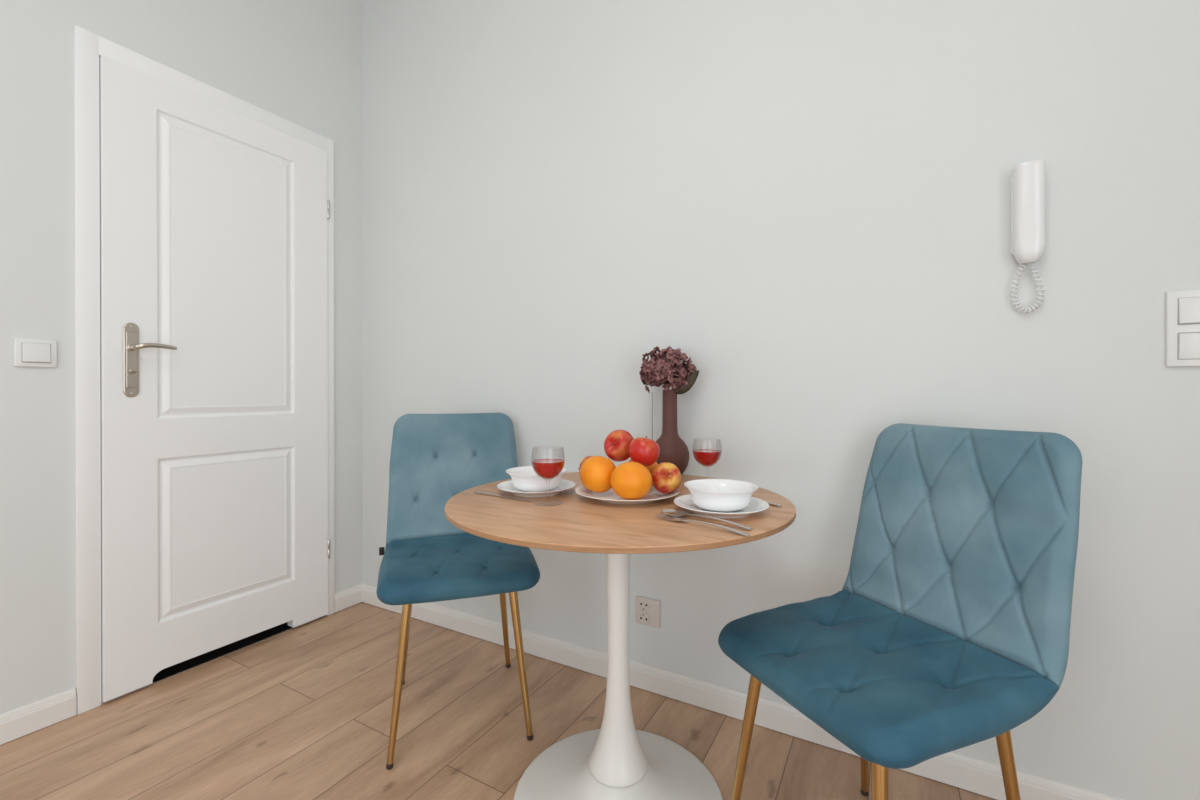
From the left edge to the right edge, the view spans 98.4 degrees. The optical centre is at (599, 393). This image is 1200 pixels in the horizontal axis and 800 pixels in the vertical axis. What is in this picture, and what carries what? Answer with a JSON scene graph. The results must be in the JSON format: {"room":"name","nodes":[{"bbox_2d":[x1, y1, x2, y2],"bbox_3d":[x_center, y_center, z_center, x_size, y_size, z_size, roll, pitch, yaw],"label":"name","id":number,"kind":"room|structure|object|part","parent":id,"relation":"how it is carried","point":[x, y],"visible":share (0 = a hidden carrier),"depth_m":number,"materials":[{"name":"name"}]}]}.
{"room":"dining room","nodes":[
{"label":"dining room","id":0,"kind":"room"},
{"bbox_2d":[0,0,362,714],"bbox_3d":[-2.002,-0.523,0.972,0.120,3.000,3.640,0,0,30],"label":"wall","id":1,"kind":"structure","parent":0,"point":[299,62],"depth_m":1.55,"materials":[{"name":"paint"}]},
{"bbox_2d":[14,338,56,367],"bbox_3d":[-1.628,-0.116,1.496,0.015,0.081,0.086,0,0,30],"label":"light switch","id":2,"kind":"object","parent":1,"relation":"attached to","point":[27,352],"visible":1,"depth_m":1.49,"materials":[{"name":"white plastic"}]},
{"bbox_2d":[0,688,76,744],"bbox_3d":[-2.185,0.937,0.517,0.014,0.078,2.419,0,0,30],"label":"baseboard","id":3,"kind":"structure","parent":1,"relation":"attached to","point":[14,724],"depth_m":1.50,"materials":[{"name":"white paint"}]},
{"bbox_2d":[74,25,334,713],"bbox_3d":[-1.407,-0.070,1.942,0.200,2.086,0.830,0,0,30],"label":"door","id":4,"kind":"structure","parent":1,"relation":"in","point":[204,214],"depth_m":1.82,"materials":[{"name":"white paint"}]},
{"bbox_3d":[-1.509,-0.107,1.667,0.006,0.240,0.041,0,0,30],"label":"handle","id":5,"kind":"part","parent":4,"relation":"part of","materials":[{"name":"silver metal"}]},
{"bbox_3d":[-1.506,-0.107,1.665,0.003,0.180,0.027,0,0,30],"label":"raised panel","id":6,"kind":"part","parent":4,"relation":"part of","materials":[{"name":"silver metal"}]},
{"bbox_3d":[-1.461,-0.149,1.694,0.048,0.027,0.118,0,0,30],"label":"lever","id":7,"kind":"part","parent":4,"relation":"part of","materials":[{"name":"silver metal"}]},
{"bbox_2d":[103,615,324,702],"bbox_3d":[-1.383,0.972,1.944,0.010,0.003,0.728,0,0,30],"label":"trim","id":8,"kind":"structure","parent":1,"relation":"attached to","point":[324,615],"depth_m":1.89,"materials":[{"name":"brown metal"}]},
{"bbox_2d":[335,584,361,611],"bbox_3d":[-1.141,0.931,2.359,0.014,0.078,0.147,0,0,30],"label":"baseboard","id":9,"kind":"structure","parent":1,"relation":"attached to","point":[349,597],"depth_m":2.35,"materials":[{"name":"white paint"}]},
{"bbox_2d":[0,602,996,799],"bbox_3d":[-0.810,1.004,0.302,4.620,0.050,3.640,0,0,30],"label":"floor","id":10,"kind":"structure","parent":0,"point":[303,712],"depth_m":1.49,"materials":[{"name":"brown wood"}]},
{"bbox_2d":[376,413,539,769],"bbox_3d":[-0.455,0.524,1.638,0.468,0.903,0.549,0,0,-18],"label":"velvet chair","id":11,"kind":"object","parent":10,"relation":"on","point":[434,458],"visible":0.89,"depth_m":1.72,"materials":[{"name":"blue fabric"}]},
{"bbox_3d":[-0.533,0.757,1.382,0.065,0.427,0.072,0,0,-18],"label":"leg","id":12,"kind":"part","parent":11,"relation":"part of","materials":[{"name":"gold metal"}]},
{"bbox_3d":[-0.638,0.756,1.713,0.082,0.427,0.025,0,0,31],"label":"leg","id":13,"kind":"part","parent":11,"relation":"part of","materials":[{"name":"gold metal"}]},
{"bbox_3d":[-0.508,0.293,1.825,0.448,0.443,0.159,0,0,-18],"label":"backrest","id":14,"kind":"part","parent":11,"relation":"part of","materials":[{"name":"blue fabric"}]},
{"bbox_3d":[-0.428,0.515,1.577,0.454,0.084,0.418,0,0,-18],"label":"seat","id":15,"kind":"part","parent":11,"relation":"part of","materials":[{"name":"blue fabric"}]},
{"bbox_3d":[-0.336,0.755,1.810,0.025,0.427,0.082,0,0,24],"label":"leg","id":16,"kind":"part","parent":11,"relation":"part of","materials":[{"name":"gold metal"}]},
{"bbox_3d":[-0.227,0.756,1.481,0.087,0.427,0.025,0,0,28],"label":"leg","id":17,"kind":"part","parent":11,"relation":"part of","materials":[{"name":"gold metal"}]},
{"bbox_2d":[444,472,795,799],"bbox_3d":[0.043,0.612,1.246,0.800,0.727,0.800,0,0,30],"label":"table","id":18,"kind":"object","parent":10,"relation":"on","point":[617,760],"visible":0.94,"depth_m":1.20,"materials":[{"name":"brown wood"}]},
{"bbox_2d":[473,491,533,501],"bbox_3d":[-0.233,0.246,1.238,0.199,0.004,0.014,0,0,35],"label":"table knife","id":19,"kind":"object","parent":18,"relation":"on","point":[478,492],"visible":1,"depth_m":1.23,"materials":[{"name":"silver metal"}]},
{"bbox_2d":[497,479,575,496],"bbox_3d":[-0.159,0.239,1.301,0.196,0.019,0.196,0,0,30],"label":"dinner plate","id":20,"kind":"object","parent":18,"relation":"on","point":[507,486],"visible":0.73,"depth_m":1.28,"materials":[{"name":"white ceramic"}]},
{"bbox_2d":[506,466,566,491],"bbox_3d":[-0.159,0.217,1.301,0.153,0.049,0.153,0,0,30],"label":"soup bowl","id":21,"kind":"object","parent":20,"relation":"on","point":[524,478],"visible":0.84,"depth_m":1.25,"materials":[{"name":"white ceramic"}]},
{"bbox_2d":[532,448,563,505],"bbox_3d":[-0.117,0.185,1.172,0.076,0.126,0.076,0,0,30],"label":"wine glass","id":22,"kind":"object","parent":18,"relation":"on","point":[545,468],"visible":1,"depth_m":1.15,"materials":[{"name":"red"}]},
{"bbox_2d":[575,485,679,504],"bbox_3d":[0.065,0.239,1.236,0.248,0.019,0.248,0,0,30],"label":"fruit plate","id":23,"kind":"object","parent":18,"relation":"on","point":[653,495],"visible":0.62,"depth_m":1.21,"materials":[{"name":"white ceramic"}]},
{"bbox_2d":[578,456,591,473],"bbox_3d":[-0.025,0.193,1.313,0.063,0.067,0.067,0,0,15],"label":"apple","id":24,"kind":"object","parent":23,"relation":"on","point":[587,457],"visible":0.13,"depth_m":1.30,"materials":[{"name":"red food"}]},
{"bbox_2d":[580,456,615,492],"bbox_3d":[-0.004,0.192,1.229,0.091,0.087,0.091,0,0,-38],"label":"orange","id":25,"kind":"object","parent":23,"relation":"on","point":[596,471],"visible":0.94,"depth_m":1.20,"materials":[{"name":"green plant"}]},
{"bbox_2d":[610,462,651,499],"bbox_3d":[0.070,0.197,1.169,0.092,0.085,0.098,0,0,-20],"label":"orange","id":26,"kind":"object","parent":23,"relation":"on","point":[629,480],"visible":1,"depth_m":1.13,"materials":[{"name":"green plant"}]},
{"bbox_2d":[629,460,657,473],"bbox_3d":[0.107,0.197,1.300,0.086,0.081,0.086,0,0,-36],"label":"orange","id":27,"kind":"object","parent":23,"relation":"on","point":[650,468],"visible":0.05,"depth_m":1.26,"materials":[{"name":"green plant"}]},
{"bbox_2d":[604,430,633,461],"bbox_3d":[0.051,0.132,1.307,0.075,0.081,0.079,0,0,-36],"label":"apple","id":28,"kind":"object","parent":27,"relation":"on","point":[617,442],"visible":0.81,"depth_m":1.28,"materials":[{"name":"red food"}]},
{"bbox_2d":[629,436,659,465],"bbox_3d":[0.105,0.139,1.235,0.075,0.072,0.076,0,0,-36],"label":"apple","id":29,"kind":"object","parent":27,"relation":"on","point":[644,451],"visible":0.97,"depth_m":1.21,"materials":[{"name":"red food"}]},
{"bbox_2d":[651,462,680,493],"bbox_3d":[0.155,0.199,1.219,0.071,0.073,0.069,0,0,-13],"label":"apple","id":30,"kind":"object","parent":23,"relation":"on","point":[666,477],"visible":0.99,"depth_m":1.20,"materials":[{"name":"red food"}]},
{"bbox_2d":[656,390,688,474],"bbox_3d":[0.210,0.118,1.559,0.116,0.258,0.116,0,0,30],"label":"vase","id":31,"kind":"object","parent":18,"relation":"on","point":[673,449],"visible":0.67,"depth_m":1.53,"materials":[{"name":"brown ceramic"}]},
{"bbox_2d":[639,346,698,393],"bbox_3d":[0.201,0.003,1.563,0.167,0.290,0.164,0,0,-21],"label":"hydrangea","id":32,"kind":"object","parent":31,"relation":"in","point":[658,370],"visible":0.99,"depth_m":1.52,"materials":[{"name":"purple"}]},
{"bbox_2d":[656,513,749,535],"bbox_3d":[0.189,0.245,0.972,0.197,0.009,0.027,0,0,43],"label":"fork","id":33,"kind":"object","parent":18,"relation":"on","point":[663,516],"visible":1,"depth_m":0.97,"materials":[{"name":"silver metal"}]},
{"bbox_2d":[661,509,751,529],"bbox_3d":[0.203,0.244,1.006,0.196,0.011,0.050,0,0,43],"label":"spoon","id":34,"kind":"object","parent":18,"relation":"on","point":[670,512],"visible":1,"depth_m":1.03,"materials":[{"name":"silver metal"}]},
{"bbox_2d":[693,438,720,465],"bbox_3d":[0.283,0.185,1.370,0.076,0.126,0.076,0,0,30],"label":"wine glass","id":35,"kind":"object","parent":18,"relation":"on","point":[706,457],"visible":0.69,"depth_m":1.35,"materials":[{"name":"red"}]},
{"bbox_2d":[674,494,768,517],"bbox_3d":[0.255,0.240,1.094,0.196,0.019,0.196,0,0,30],"label":"dinner plate","id":36,"kind":"object","parent":18,"relation":"on","point":[756,505],"visible":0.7,"depth_m":1.07,"materials":[{"name":"white ceramic"}]},
{"bbox_2d":[684,479,757,511],"bbox_3d":[0.255,0.218,1.094,0.153,0.049,0.153,0,0,30],"label":"soup bowl","id":37,"kind":"object","parent":36,"relation":"on","point":[716,495],"visible":1,"depth_m":1.05,"materials":[{"name":"white ceramic"}]},
{"bbox_2d":[766,501,781,506],"bbox_3d":[0.349,0.246,1.211,0.013,0.004,0.182,0,0,-31],"label":"table knife","id":38,"kind":"object","parent":18,"relation":"on","point":[770,503],"visible":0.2,"depth_m":1.14,"materials":[{"name":"silver metal"}]},
{"bbox_2d":[718,423,1082,799],"bbox_3d":[0.573,0.526,1.036,0.550,0.903,0.454,0,0,-23],"label":"velvet chair","id":39,"kind":"object","parent":10,"relation":"on","point":[947,629],"visible":1,"depth_m":0.99,"materials":[{"name":"blue fabric"}]},
{"bbox_3d":[0.307,0.758,1.098,0.087,0.427,0.025,0,0,21],"label":"leg","id":40,"kind":"part","parent":39,"relation":"part of","materials":[{"name":"gold metal"}]},
{"bbox_3d":[0.626,0.757,1.232,0.025,0.427,0.082,0,0,25],"label":"leg","id":41,"kind":"part","parent":39,"relation":"part of","materials":[{"name":"gold metal"}]},
{"bbox_3d":[0.436,0.759,0.800,0.025,0.427,0.087,0,0,22],"label":"leg","id":42,"kind":"part","parent":39,"relation":"part of","materials":[{"name":"gold metal"}]},
{"bbox_3d":[0.513,0.518,1.009,0.418,0.084,0.454,0,0,-23],"label":"seat","id":43,"kind":"part","parent":39,"relation":"part of","materials":[{"name":"blue fabric"}]},
{"bbox_3d":[0.753,0.296,1.112,0.158,0.443,0.448,0,0,-23],"label":"backrest","id":44,"kind":"part","parent":39,"relation":"part of","materials":[{"name":"blue fabric"}]},
{"bbox_3d":[0.752,0.758,0.941,0.082,0.427,0.025,0,0,18],"label":"leg","id":45,"kind":"part","parent":39,"relation":"part of","materials":[{"name":"gold metal"}]},
{"bbox_2d":[362,0,1199,799],"bbox_3d":[0.493,-0.525,1.581,3.620,3.000,0.120,0,0,30],"label":"wall","id":46,"kind":"structure","parent":0,"point":[806,201],"depth_m":1.47,"materials":[{"name":"paint"}]},
{"bbox_2d":[636,596,659,627],"bbox_3d":[0.154,0.718,1.696,0.085,0.088,0.021,0,0,30],"label":"wall socket","id":47,"kind":"object","parent":46,"relation":"attached to","point":[647,609],"visible":1,"depth_m":1.69,"materials":[{"name":"beige plastic"}]},
{"bbox_2d":[362,584,1122,799],"bbox_3d":[0.407,0.933,1.557,3.500,0.078,0.014,0,0,30],"label":"baseboard","id":48,"kind":"structure","parent":46,"relation":"attached to","point":[976,775],"depth_m":1.57,"materials":[{"name":"white paint"}]},
{"bbox_2d":[1010,160,1044,312],"bbox_3d":[0.991,-0.357,1.198,0.064,0.340,0.056,0,0,30],"label":"intercom","id":49,"kind":"object","parent":46,"relation":"attached to","point":[1028,179],"visible":1,"depth_m":1.18,"materials":[{"name":"white plastic"}]},
{"bbox_3d":[0.997,-0.249,1.209,0.064,0.124,0.020,0,0,30],"label":"coiled cord","id":50,"kind":"part","parent":49,"relation":"part of","materials":[{"name":"white plastic"}]},
{"bbox_2d":[1166,289,1199,366],"bbox_3d":[1.242,-0.136,1.080,0.084,0.161,0.015,0,0,30],"label":"light switch","id":51,"kind":"object","parent":46,"relation":"attached to","point":[1182,306],"visible":1,"depth_m":1.09,"materials":[{"name":"white plastic"}]}
]}

